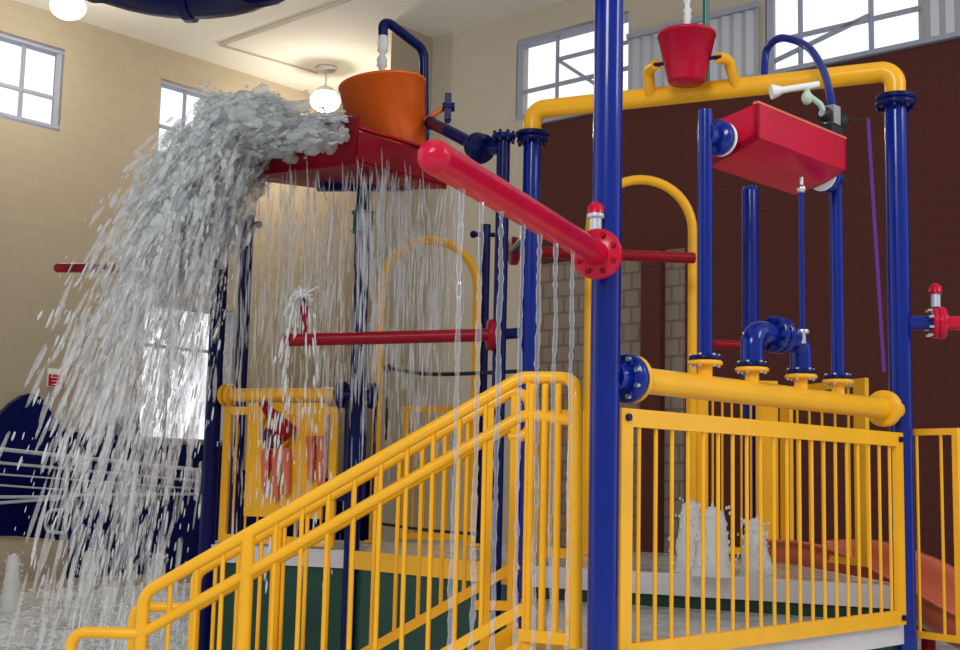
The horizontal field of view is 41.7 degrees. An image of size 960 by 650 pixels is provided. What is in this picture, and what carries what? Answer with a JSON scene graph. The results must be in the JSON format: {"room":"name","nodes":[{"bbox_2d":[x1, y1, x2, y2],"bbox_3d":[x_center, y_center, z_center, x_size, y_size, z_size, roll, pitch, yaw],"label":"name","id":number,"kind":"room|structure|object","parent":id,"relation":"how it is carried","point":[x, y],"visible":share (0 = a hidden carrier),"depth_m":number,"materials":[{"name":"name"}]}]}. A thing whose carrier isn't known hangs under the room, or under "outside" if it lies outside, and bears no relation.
{"room":"indoor water park","nodes":[
{"label":"indoor water park","id":0,"kind":"room"},
{"bbox_2d":[0,0,386,477],"bbox_3d":[-6.474,-0.482,20.362,0.300,8.900,21.506,-5,-9,41],"label":"wall","id":1,"kind":"structure","parent":0,"point":[51,181],"depth_m":20.86,"materials":[{"name":"beige paint"}]},
{"bbox_2d":[0,30,64,131],"bbox_3d":[-7.349,-3.844,19.623,0.200,1.363,1.952,-5,-9,41],"label":"window","id":2,"kind":"structure","parent":1,"relation":"in","point":[58,53],"depth_m":19.89,"materials":[{"name":"grey metal"}]},
{"bbox_2d":[46,368,66,387],"bbox_3d":[-6.633,0.832,19.769,0.064,0.291,0.313,-5,-9,41],"label":"wall sign","id":3,"kind":"object","parent":1,"relation":"attached to","point":[56,379],"visible":0.9,"depth_m":19.75,"materials":[{"name":"white plastic"}]},
{"bbox_2d":[0,393,244,536],"bbox_3d":[-6.019,2.522,20.209,0.120,2.682,5.527,-5,-9,41],"label":"panel","id":4,"kind":"object","parent":1,"relation":"attached to","point":[19,415],"visible":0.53,"depth_m":19.39,"materials":[{"name":"blue paint"}]},
{"bbox_2d":[155,78,213,165],"bbox_3d":[-5.193,-3.501,22.021,0.200,1.363,1.320,-5,-9,41],"label":"window","id":5,"kind":"structure","parent":1,"relation":"in","point":[186,91],"depth_m":21.98,"materials":[{"name":"grey"}]},
{"bbox_2d":[139,300,235,444],"bbox_3d":[-5.081,0.850,21.729,0.200,2.393,2.090,-5,-9,41],"label":"window","id":6,"kind":"structure","parent":1,"relation":"in","point":[229,353],"depth_m":21.67,"materials":[{"name":"grey"}]},
{"bbox_2d":[15,0,565,103],"bbox_3d":[1.011,-5.879,12.712,22.294,0.300,21.000,-5,-9,41],"label":"ceiling","id":7,"kind":"structure","parent":0,"point":[344,36],"depth_m":20.69,"materials":[{"name":"white paint"}]},
{"bbox_2d":[50,0,85,19],"bbox_3d":[-5.946,-4.814,18.228,0.506,0.796,0.506,1,-7,0],"label":"pendant lamp","id":8,"kind":"object","parent":7,"relation":"hanging from","point":[63,9],"visible":1,"depth_m":18.05,"materials":[{"name":"white glass"}]},
{"bbox_2d":[85,0,284,22],"bbox_3d":[-2.002,-5.526,6.715,2.338,6.195,6.070,1,-7,0],"label":"slide","id":9,"kind":"object","parent":7,"relation":"hanging from","point":[189,11],"visible":1,"depth_m":8.78,"materials":[{"name":"blue paint"}]},
{"bbox_2d":[310,64,339,111],"bbox_3d":[-2.760,-4.209,22.506,0.552,0.812,0.552,1,-7,0],"label":"pendant lamp","id":10,"kind":"object","parent":7,"relation":"hanging from","point":[325,96],"visible":0.88,"depth_m":22.34,"materials":[{"name":"white glass"}]},
{"bbox_2d":[380,25,432,542],"bbox_3d":[-1.325,-0.062,22.819,0.679,8.900,6.284,2,-7,-3],"label":"wall","id":11,"kind":"structure","parent":0,"point":[406,211],"depth_m":20.03,"materials":[{"name":"beige paint"}]},
{"bbox_2d":[0,536,192,592],"bbox_3d":[-5.823,3.512,18.862,2.050,0.640,21.000,-5,-9,41],"label":"trim","id":12,"kind":"structure","parent":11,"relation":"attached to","point":[47,552],"depth_m":17.67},
{"bbox_2d":[0,447,198,540],"bbox_3d":[-5.687,2.677,18.378,0.060,1.743,3.764,-5,-9,41],"label":"ramp railing","id":13,"kind":"object","parent":12,"relation":"on","point":[25,498],"visible":0.86,"depth_m":18.11,"materials":[{"name":"silver metal"}]},
{"bbox_2d":[44,508,64,534],"bbox_3d":[-6.048,2.790,17.885,0.050,0.373,0.310,-5,-9,41],"label":"grab bar","id":14,"kind":"object","parent":13,"relation":"attached to","point":[46,528],"visible":0.94,"depth_m":17.84,"materials":[{"name":"silver metal"}]},
{"bbox_2d":[31,472,369,577],"bbox_3d":[-3.840,3.332,21.380,1.100,1.500,7.500,-5,-9,41],"label":"wall","id":15,"kind":"structure","parent":12,"relation":"on","point":[184,538],"depth_m":19.01,"materials":[{"name":"blue paint"}]},
{"bbox_2d":[218,0,350,73],"bbox_3d":[-2.543,-4.766,21.092,3.308,0.030,2.059,-5,-9,42],"label":"trim","id":16,"kind":"structure","parent":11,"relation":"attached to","point":[222,44],"depth_m":20.76,"materials":[{"name":"beige paint"}]},
{"bbox_2d":[0,583,956,649],"bbox_3d":[-0.078,3.363,12.685,32.000,0.300,40.000,1,-7,0],"label":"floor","id":17,"kind":"structure","parent":0,"point":[940,645],"depth_m":14.14,"materials":[{"name":"grey concrete"}]},
{"bbox_2d":[0,551,25,612],"bbox_3d":[-5.426,2.978,14.626,0.274,0.706,0.284,-1,-7,21],"label":"water bubbler","id":18,"kind":"object","parent":17,"relation":"on","point":[10,599],"visible":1,"depth_m":14.54,"materials":[{"name":"white liquid"}]},
{"bbox_2d":[74,548,97,592],"bbox_3d":[-5.372,3.348,17.203,0.287,0.603,0.298,-3,-8,31],"label":"water bubbler","id":19,"kind":"object","parent":17,"relation":"on","point":[86,588],"visible":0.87,"depth_m":17.12,"materials":[{"name":"white liquid"}]},
{"bbox_2d":[0,583,189,649],"bbox_3d":[-4.671,3.364,15.079,2.983,0.116,8.546,3,-7,-12],"label":"floor splashes","id":20,"kind":"structure","parent":17,"relation":"on","point":[17,643],"depth_m":13.46,"materials":[{"name":"liquid"}]},
{"bbox_2d":[146,552,168,590],"bbox_3d":[-4.506,3.459,17.742,0.338,0.548,0.349,1,-7,0],"label":"water bubbler","id":21,"kind":"object","parent":17,"relation":"on","point":[158,570],"visible":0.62,"depth_m":17.65,"materials":[{"name":"white liquid"}]},
{"bbox_2d":[3,82,348,649],"bbox_3d":[-2.021,0.537,8.745,2.228,4.335,2.265,0,-7,7],"label":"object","id":22,"kind":"object","parent":17,"relation":"on","point":[231,121],"visible":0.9,"depth_m":8.80,"materials":[{"name":"liquid"}]},
{"bbox_2d":[198,185,231,649],"bbox_3d":[-2.034,0.840,9.563,0.204,3.860,0.204,1,-7,0],"label":"support post","id":23,"kind":"object","parent":17,"relation":"on","point":[210,467],"visible":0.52,"depth_m":9.53,"materials":[{"name":"blue metal"}]},
{"bbox_2d":[53,263,213,272],"bbox_3d":[-2.592,-0.432,9.560,1.222,0.143,0.073,3,-7,-15],"label":"pipe","id":24,"kind":"object","parent":23,"relation":"attached to","point":[60,267],"visible":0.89,"depth_m":9.46,"materials":[{"name":"red metal"}]},
{"bbox_2d":[176,107,265,227],"bbox_3d":[-2.187,0.642,8.797,2.031,4.596,2.032,0,-7,7],"label":"splash streaks","id":25,"kind":"object","parent":17,"relation":"on","point":[242,148],"visible":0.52,"depth_m":9.20,"materials":[{"name":"liquid"}]},
{"bbox_2d":[227,215,262,533],"bbox_3d":[-2.049,0.973,10.655,0.264,3.860,0.187,1,-7,0],"label":"support post","id":26,"kind":"object","parent":17,"relation":"on","point":[246,256],"depth_m":10.71,"materials":[{"name":"blue metal"}]},
{"bbox_2d":[333,184,378,649],"bbox_3d":[-0.906,0.818,9.166,0.329,3.860,0.197,1,-7,0],"label":"support post","id":27,"kind":"object","parent":17,"relation":"on","point":[363,193],"depth_m":9.16,"materials":[{"name":"blue metal"}]},
{"bbox_2d":[232,116,446,191],"bbox_3d":[-1.050,-1.220,9.387,1.399,0.445,0.925,-5,-9,40],"label":"tray","id":28,"kind":"object","parent":27,"relation":"attached to","point":[381,164],"visible":0.75,"depth_m":8.95,"materials":[{"name":"red paint"}]},
{"bbox_2d":[338,70,454,148],"bbox_3d":[-0.671,-1.516,9.274,0.762,0.615,0.700,-4,-9,40],"label":"bucket","id":29,"kind":"object","parent":28,"relation":"on","point":[389,102],"depth_m":9.04,"materials":[{"name":"orange plastic"}]},
{"bbox_3d":[-1.622,-1.031,9.037,1.569,1.180,1.822,1,-7,0],"label":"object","id":30,"kind":"object","parent":28,"relation":"on","visible":0},
{"bbox_2d":[180,123,267,215],"bbox_3d":[-1.768,-0.889,9.023,1.822,1.444,2.034,1,-7,0],"label":"splash spray","id":31,"kind":"object","parent":30,"relation":"attached to","point":[267,123],"visible":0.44,"depth_m":9.16,"materials":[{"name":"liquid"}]},
{"bbox_2d":[350,209,374,234],"bbox_3d":[-0.870,-0.763,9.359,0.180,0.160,0.180,1,-7,0],"label":"clamp","id":32,"kind":"object","parent":27,"relation":"attached to","point":[362,218],"visible":0.91,"depth_m":9.29,"materials":[{"name":"teal"}]},
{"bbox_2d":[470,224,494,542],"bbox_3d":[0.005,1.027,10.251,0.264,3.750,0.143,1,-7,0],"label":"support post","id":33,"kind":"object","parent":17,"relation":"on","point":[485,239],"depth_m":10.35,"materials":[{"name":"blue metal"}]},
{"bbox_2d":[489,129,515,636],"bbox_3d":[0.110,0.677,7.927,0.153,3.885,0.153,1,-7,0],"label":"support post","id":34,"kind":"object","parent":17,"relation":"on","point":[503,139],"visible":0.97,"depth_m":7.96,"materials":[{"name":"blue metal"}]},
{"bbox_2d":[424,116,497,163],"bbox_3d":[-0.166,-1.300,8.653,0.214,0.563,1.182,5,-8,-27],"label":"bucket arm","id":35,"kind":"object","parent":34,"relation":"attached to","point":[480,147],"visible":0.97,"depth_m":8.28,"materials":[{"name":"blue paint"}]},
{"bbox_2d":[378,18,428,141],"bbox_3d":[-0.577,-1.813,9.483,0.510,0.933,0.090,8,-10,-43],"label":"pipe","id":36,"kind":"object","parent":35,"relation":"attached to","point":[385,24],"visible":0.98,"depth_m":9.57,"materials":[{"name":"blue metal"}]},
{"bbox_2d":[376,34,387,69],"bbox_3d":[-0.726,-1.966,9.345,0.086,0.369,0.085,1,-7,0],"label":"water stream","id":37,"kind":"object","parent":36,"relation":"attached to","point":[382,44],"visible":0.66,"depth_m":9.33,"materials":[{"name":"liquid"}]},
{"bbox_2d":[468,622,571,649],"bbox_3d":[-0.375,1.828,5.654,1.606,0.915,1.030,1,-7,0],"label":"staircase","id":38,"kind":"structure","parent":17,"relation":"on","point":[507,638],"depth_m":6.07,"materials":[{"name":"yellow metal"}]},
{"bbox_2d":[65,371,582,649],"bbox_3d":[-0.671,1.238,5.385,2.214,2.120,0.199,1,-7,7],"label":"stair railing","id":39,"kind":"object","parent":38,"relation":"attached to","point":[572,636],"visible":1,"depth_m":5.41,"materials":[{"name":"yellow metal"}]},
{"bbox_2d":[127,387,525,649],"bbox_3d":[-0.738,1.341,6.196,1.989,2.109,0.066,1,-7,2],"label":"stair railing","id":40,"kind":"object","parent":38,"relation":"attached to","point":[515,435],"visible":0.56,"depth_m":6.20,"materials":[{"name":"yellow metal"}]},
{"bbox_2d":[516,133,547,630],"bbox_3d":[0.296,0.688,7.976,0.206,3.885,0.206,1,-7,0],"label":"support post","id":41,"kind":"object","parent":17,"relation":"on","point":[532,143],"visible":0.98,"depth_m":8.04,"materials":[{"name":"blue metal"}]},
{"bbox_2d":[284,298,521,350],"bbox_3d":[-0.492,-0.015,7.990,1.519,0.335,0.222,1,-7,0],"label":"pipe","id":42,"kind":"object","parent":41,"relation":"attached to","point":[488,335],"visible":0.9,"depth_m":7.97,"materials":[{"name":"red metal"}]},
{"bbox_2d":[256,285,331,593],"bbox_3d":[-1.149,0.710,7.901,0.512,1.951,0.187,1,-7,5],"label":"nozzle spray","id":43,"kind":"object","parent":42,"relation":"attached to","point":[302,293],"visible":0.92,"depth_m":7.95,"materials":[{"name":"liquid"}]},
{"bbox_2d":[508,237,695,264],"bbox_3d":[0.910,-0.513,8.594,1.389,0.201,0.708,3,-7,-10],"label":"pipe","id":44,"kind":"object","parent":41,"relation":"attached to","point":[514,243],"visible":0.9,"depth_m":8.88,"materials":[{"name":"red metal"}]},
{"bbox_2d":[209,540,889,649],"bbox_3d":[0.249,2.202,8.974,5.548,1.120,2.115,-2,-8,25],"label":"deck","id":45,"kind":"object","parent":17,"relation":"on","point":[467,616],"visible":0.25,"depth_m":8.51,"materials":[{"name":"white paint"}]},
{"bbox_2d":[217,384,339,546],"bbox_3d":[-1.499,1.023,9.324,1.057,1.183,0.170,-2,-8,23],"label":"panel","id":46,"kind":"object","parent":45,"relation":"on","point":[227,394],"visible":0.69,"depth_m":9.33,"materials":[{"name":"yellow paint"}]},
{"bbox_2d":[260,448,291,499],"bbox_3d":[-1.506,1.094,9.263,0.260,0.383,0.071,-2,-8,23],"label":"shield","id":47,"kind":"object","parent":46,"relation":"attached to","point":[286,467],"visible":0.77,"depth_m":9.23,"materials":[{"name":"orange plastic"}]},
{"bbox_2d":[259,400,296,470],"bbox_3d":[-1.476,0.811,9.245,0.280,0.521,0.198,-2,-8,22],"label":"cannon","id":48,"kind":"object","parent":46,"relation":"attached to","point":[284,436],"visible":0.74,"depth_m":9.20,"materials":[{"name":"red paint"}]},
{"bbox_2d":[306,436,325,485],"bbox_3d":[-1.195,0.986,9.148,0.160,0.363,0.071,-2,-8,23],"label":"shield","id":49,"kind":"object","parent":46,"relation":"attached to","point":[312,442],"visible":0.81,"depth_m":9.13,"materials":[{"name":"orange plastic"}]},
{"bbox_2d":[364,236,481,546],"bbox_3d":[-0.433,0.510,10.162,0.933,2.494,0.140,0,-7,7],"label":"arch","id":50,"kind":"object","parent":45,"relation":"on","point":[459,250],"visible":0.81,"depth_m":10.18,"materials":[{"name":"yellow paint"}]},
{"bbox_2d":[382,364,518,535],"bbox_3d":[-0.343,0.911,9.572,1.108,1.292,0.893,-2,-8,22],"label":"rope barrier","id":51,"kind":"object","parent":50,"relation":"attached to","point":[388,367],"visible":0.85,"depth_m":9.92,"materials":[{"name":"black rubber"}]},
{"bbox_2d":[400,406,465,540],"bbox_3d":[-0.362,1.215,10.378,0.572,1.090,0.030,0,-7,10],"label":"guard railing","id":52,"kind":"object","parent":45,"relation":"on","point":[407,409],"visible":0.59,"depth_m":10.38,"materials":[{"name":"yellow metal"}]},
{"bbox_2d":[534,409,585,558],"bbox_3d":[0.505,1.004,7.989,0.353,0.930,0.030,-3,-8,34],"label":"guard railing","id":53,"kind":"object","parent":45,"relation":"on","point":[538,423],"visible":0.26,"depth_m":8.02,"materials":[{"name":"yellow metal"}]},
{"bbox_2d":[583,175,696,555],"bbox_3d":[1.189,0.275,9.339,0.910,2.836,0.140,1,-7,0],"label":"arch","id":54,"kind":"object","parent":45,"relation":"on","point":[659,183],"visible":0.41,"depth_m":9.34,"materials":[{"name":"yellow paint"}]},
{"bbox_2d":[668,497,700,572],"bbox_3d":[1.278,1.271,7.683,0.257,0.466,0.268,1,-7,0],"label":"water bubbler","id":55,"kind":"object","parent":45,"relation":"on","point":[679,563],"visible":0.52,"depth_m":7.62,"materials":[{"name":"white liquid"}]},
{"bbox_2d":[690,502,736,577],"bbox_3d":[1.358,1.255,7.394,0.271,0.426,0.281,1,-7,0],"label":"water bubbler","id":56,"kind":"object","parent":45,"relation":"on","point":[710,512],"visible":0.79,"depth_m":7.31,"materials":[{"name":"liquid"}]},
{"bbox_2d":[686,381,778,553],"bbox_3d":[1.853,1.041,9.273,0.668,1.270,0.030,1,-7,4],"label":"guard railing","id":57,"kind":"object","parent":45,"relation":"on","point":[761,412],"visible":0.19,"depth_m":9.25,"materials":[{"name":"yellow metal"}]},
{"bbox_2d":[736,516,776,572],"bbox_3d":[1.702,1.356,7.794,0.244,0.352,0.241,1,-7,0],"label":"water bubbler","id":58,"kind":"object","parent":45,"relation":"on","point":[753,523],"visible":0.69,"depth_m":7.73,"materials":[{"name":"white liquid"}]},
{"bbox_2d":[913,428,959,643],"bbox_3d":[2.478,1.144,6.929,0.030,1.145,0.386,6,-8,-34],"label":"guard railing","id":59,"kind":"object","parent":45,"relation":"attached to","point":[955,432],"visible":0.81,"depth_m":6.83,"materials":[{"name":"yellow metal"}]},
{"bbox_2d":[587,0,623,649],"bbox_3d":[0.524,-0.052,5.247,0.212,4.700,0.212,1,-7,0],"label":"support post","id":60,"kind":"object","parent":17,"relation":"on","point":[605,340],"visible":1,"depth_m":5.17,"materials":[{"name":"blue metal"}]},
{"bbox_2d":[417,139,622,279],"bbox_3d":[0.167,-0.384,4.452,0.210,0.210,1.810,-2,-8,24],"label":"pipe","id":61,"kind":"object","parent":60,"relation":"attached to","point":[596,253],"visible":1,"depth_m":4.23,"materials":[{"name":"red metal"}]},
{"bbox_2d":[587,202,603,229],"bbox_3d":[0.477,-0.438,5.203,0.072,0.144,0.072,1,-7,0],"label":"valve","id":62,"kind":"object","parent":61,"relation":"attached to","point":[595,211],"visible":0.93,"depth_m":5.18,"materials":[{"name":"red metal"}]},
{"bbox_2d":[618,408,906,649],"bbox_3d":[1.437,0.978,5.997,0.043,1.030,2.471,-6,-10,44],"label":"guard railing","id":63,"kind":"object","parent":60,"relation":"attached to","point":[630,418],"visible":1,"depth_m":5.87,"materials":[{"name":"yellow metal"}]},
{"bbox_2d":[620,353,904,426],"bbox_3d":[1.437,0.321,6.136,0.208,0.257,2.511,-6,-10,44],"label":"pipe","id":64,"kind":"object","parent":60,"relation":"attached to","point":[883,408],"visible":0.94,"depth_m":5.94,"materials":[{"name":"yellow metal"}]},
{"bbox_2d":[687,359,722,376],"bbox_3d":[1.023,0.209,5.726,0.160,0.092,0.160,1,-7,0],"label":"flange","id":65,"kind":"object","parent":64,"relation":"attached to","point":[704,366],"depth_m":5.69,"materials":[{"name":"yellow paint"}]},
{"bbox_2d":[696,108,737,354],"bbox_3d":[1.077,-0.424,5.844,0.170,1.150,0.180,-6,-10,44],"label":"riser pipe","id":66,"kind":"object","parent":64,"relation":"on","point":[718,137],"visible":0.98,"depth_m":5.79,"materials":[{"name":"blue metal"}]},
{"bbox_2d":[718,124,737,156],"bbox_3d":[1.147,-0.877,5.960,0.164,0.164,0.012,-6,-10,44],"label":"washer","id":67,"kind":"object","parent":66,"relation":"in","point":[723,150],"depth_m":5.89,"materials":[{"name":"white plastic"}]},
{"bbox_2d":[735,366,768,382],"bbox_3d":[1.295,0.249,5.999,0.160,0.092,0.160,1,-7,0],"label":"flange","id":68,"kind":"object","parent":64,"relation":"attached to","point":[751,373],"depth_m":5.96,"materials":[{"name":"yellow paint"}]},
{"bbox_2d":[740,316,811,368],"bbox_3d":[1.456,0.084,6.178,0.555,0.250,0.182,8,-10,-43],"label":"pipe","id":69,"kind":"object","parent":64,"relation":"attached to","point":[774,334],"visible":0.97,"depth_m":6.10,"materials":[{"name":"blue metal"}]},
{"bbox_2d":[796,177,808,343],"bbox_3d":[1.612,-0.327,6.314,0.068,0.845,0.068,1,-7,0],"label":"rod","id":70,"kind":"object","parent":69,"relation":"attached to","point":[801,188],"visible":0.94,"depth_m":6.30,"materials":[{"name":"blue paint"}]},
{"bbox_2d":[785,373,816,389],"bbox_3d":[1.608,0.294,6.312,0.160,0.092,0.160,1,-7,0],"label":"flange","id":71,"kind":"object","parent":64,"relation":"attached to","point":[800,380],"depth_m":6.28,"materials":[{"name":"yellow paint"}]},
{"bbox_2d":[813,173,844,373],"bbox_3d":[1.843,-0.300,6.608,0.170,1.125,0.180,-6,-10,44],"label":"riser pipe","id":72,"kind":"object","parent":64,"relation":"on","point":[833,186],"visible":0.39,"depth_m":6.61,"materials":[{"name":"blue metal"}]},
{"bbox_2d":[696,101,846,195],"bbox_3d":[1.466,-0.870,6.316,0.353,0.266,0.971,-6,-10,44],"label":"trough","id":73,"kind":"object","parent":72,"relation":"attached to","point":[775,147],"visible":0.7,"depth_m":6.19,"materials":[{"name":"red paint"}]},
{"bbox_2d":[813,177,835,190],"bbox_3d":[1.795,-0.783,6.607,0.164,0.164,0.012,-6,-10,44],"label":"washer","id":74,"kind":"object","parent":72,"relation":"in","point":[830,185],"depth_m":6.58,"materials":[{"name":"white plastic"}]},
{"bbox_2d":[822,379,853,393],"bbox_3d":[1.867,0.332,6.571,0.160,0.092,0.160,1,-7,0],"label":"flange","id":75,"kind":"object","parent":64,"relation":"attached to","point":[837,385],"depth_m":6.54,"materials":[{"name":"yellow paint"}]},
{"bbox_2d":[521,598,903,649],"bbox_3d":[1.289,2.013,6.409,2.095,0.920,2.840,1,-7,0],"label":"deck","id":76,"kind":"object","parent":17,"relation":"on","point":[886,638],"visible":0.29,"depth_m":6.64,"materials":[{"name":"grey concrete"}]},
{"bbox_2d":[742,185,758,534],"bbox_3d":[2.036,0.880,9.469,0.218,3.945,0.218,1,-7,0],"label":"support post","id":77,"kind":"object","parent":17,"relation":"on","point":[750,193],"visible":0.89,"depth_m":9.57,"materials":[{"name":"blue metal"}]},
{"bbox_2d":[713,339,740,349],"bbox_3d":[1.900,0.150,9.530,0.311,0.072,0.070,3,-7,-10],"label":"pipe","id":78,"kind":"object","parent":77,"relation":"attached to","point":[717,344],"visible":0.79,"depth_m":9.49,"materials":[{"name":"red metal"}]},
{"bbox_2d":[766,539,959,649],"bbox_3d":[2.831,2.093,8.275,0.884,1.285,2.120,6,-9,-36],"label":"slide","id":79,"kind":"object","parent":17,"relation":"on","point":[931,567],"visible":0.27,"depth_m":8.46,"materials":[{"name":"red paint"}]},
{"bbox_2d":[780,378,868,566],"bbox_3d":[2.337,1.000,8.599,0.030,1.210,1.048,3,-7,-17],"label":"guard railing","id":80,"kind":"object","parent":79,"relation":"attached to","point":[860,386],"visible":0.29,"depth_m":8.31,"materials":[{"name":"yellow metal"}]},
{"bbox_2d":[875,95,916,649],"bbox_3d":[2.352,0.620,7.033,0.228,3.885,0.228,1,-7,0],"label":"support post","id":81,"kind":"object","parent":17,"relation":"on","point":[895,109],"visible":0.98,"depth_m":7.07,"materials":[{"name":"blue metal"}]},
{"bbox_2d":[515,51,915,137],"bbox_3d":[1.341,-1.438,7.692,2.486,0.342,0.373,-2,-8,25],"label":"pipe","id":82,"kind":"object","parent":81,"relation":"on","point":[893,79],"visible":0.88,"depth_m":7.65,"materials":[{"name":"yellow metal"}]},
{"bbox_2d":[653,24,721,87],"bbox_3d":[1.242,-1.603,7.577,0.350,0.305,0.350,3,-7,-17],"label":"bucket","id":83,"kind":"object","parent":82,"relation":"hanging from","point":[686,49],"visible":1,"depth_m":7.46,"materials":[{"name":"red paint"}]},
{"bbox_2d":[703,0,709,80],"bbox_3d":[1.328,-1.875,7.706,0.051,0.752,0.290,-4,-9,38],"label":"pipe","id":84,"kind":"object","parent":82,"relation":"attached to","point":[706,3],"visible":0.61,"depth_m":7.79,"materials":[{"name":"teal"}]},
{"bbox_2d":[683,0,691,23],"bbox_3d":[1.250,-1.877,7.612,0.064,0.491,0.057,1,-7,0],"label":"water stream","id":85,"kind":"object","parent":84,"relation":"attached to","point":[687,10],"visible":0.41,"depth_m":7.60,"materials":[{"name":"liquid"}]},
{"bbox_2d":[760,34,835,104],"bbox_3d":[1.840,-1.417,7.167,0.152,0.716,0.997,2,-7,-9],"label":"hose","id":86,"kind":"object","parent":82,"relation":"attached to","point":[807,46],"visible":0.95,"depth_m":7.24,"materials":[{"name":"blue paint"}]},
{"bbox_2d":[817,104,847,134],"bbox_3d":[1.853,-1.077,6.639,0.100,0.155,0.210,-6,-10,44],"label":"valve","id":87,"kind":"object","parent":86,"relation":"attached to","point":[835,121],"visible":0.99,"depth_m":6.61,"materials":[{"name":"silver metal"}]},
{"bbox_2d":[769,81,825,110],"bbox_3d":[1.665,-1.185,6.558,0.323,0.171,0.090,2,-7,-6],"label":"spray nozzle","id":88,"kind":"object","parent":87,"relation":"attached to","point":[775,91],"visible":1,"depth_m":6.54,"materials":[{"name":"white plastic"}]},
{"bbox_2d":[910,307,959,338],"bbox_3d":[2.984,-0.009,7.019,1.150,0.184,0.184,0,-7,8],"label":"pipe","id":89,"kind":"object","parent":81,"relation":"attached to","point":[938,322],"visible":1,"depth_m":7.04,"materials":[{"name":"red metal"}]},
{"bbox_2d":[929,283,942,307],"bbox_3d":[2.568,-0.168,7.100,0.076,0.135,0.076,1,-7,0],"label":"valve","id":90,"kind":"object","parent":89,"relation":"on","point":[935,290],"visible":1,"depth_m":7.08,"materials":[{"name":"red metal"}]},
{"bbox_2d":[422,0,923,545],"bbox_3d":[6.053,-0.886,14.678,18.000,8.900,0.300,-5,-9,40],"label":"wall","id":91,"kind":"structure","parent":0,"point":[478,65],"depth_m":19.86,"materials":[{"name":"beige paint"}]},
{"bbox_2d":[515,11,630,121],"bbox_3d":[1.421,-3.858,19.034,2.292,1.308,0.210,-5,-9,40],"label":"window","id":92,"kind":"structure","parent":91,"relation":"in","point":[537,40],"depth_m":19.23,"materials":[{"name":"grey metal"}]},
{"bbox_2d":[626,1,759,89],"bbox_3d":[2.917,-3.755,17.476,2.093,1.018,0.080,-5,-9,40],"label":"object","id":93,"kind":"structure","parent":91,"relation":"attached to","point":[737,27],"depth_m":17.18,"materials":[{"name":"silver metal"}]},
{"bbox_2d":[766,0,924,70],"bbox_3d":[4.683,-4.083,16.250,2.317,1.687,0.210,-5,-9,40],"label":"window","id":94,"kind":"structure","parent":91,"relation":"in","point":[869,18],"depth_m":16.37,"materials":[{"name":"grey metal"}]},
{"bbox_2d":[924,0,959,37],"bbox_3d":[8.926,-4.687,12.426,9.253,1.918,0.090,-5,-9,40],"label":"trim","id":95,"kind":"structure","parent":91,"relation":"attached to","point":[941,17],"depth_m":15.22,"materials":[{"name":"silver metal"}]},
{"bbox_2d":[539,38,959,630],"bbox_3d":[6.781,-0.030,13.649,15.668,6.986,0.120,-5,-9,40],"label":"wall","id":96,"kind":"structure","parent":0,"point":[661,142],"depth_m":15.68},
{"bbox_2d":[536,248,685,553],"bbox_3d":[1.753,1.432,17.675,2.569,4.828,0.060,-5,-9,40],"label":"wall tile","id":97,"kind":"structure","parent":96,"relation":"attached to","point":[561,292],"depth_m":17.72,"materials":[{"name":"beige tile"}]},
{"bbox_2d":[640,249,665,552],"bbox_3d":[2.337,1.372,17.073,0.320,4.828,0.140,-5,-9,40],"label":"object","id":98,"kind":"structure","parent":96,"relation":"attached to","point":[652,323],"depth_m":17.06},
{"bbox_2d":[542,31,959,124],"bbox_3d":[6.836,-3.530,14.046,15.668,0.060,0.200,-5,-9,40],"label":"trim","id":99,"kind":"structure","parent":96,"relation":"on","point":[953,35],"depth_m":15.72,"materials":[{"name":"grey"}]},
{"bbox_2d":[848,117,885,371],"bbox_3d":[2.078,-0.454,6.802,0.051,1.379,0.543,-5,-9,40],"label":"strap","id":100,"kind":"object","parent":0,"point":[867,118],"visible":0.9,"depth_m":6.91,"materials":[{"name":"purple"}]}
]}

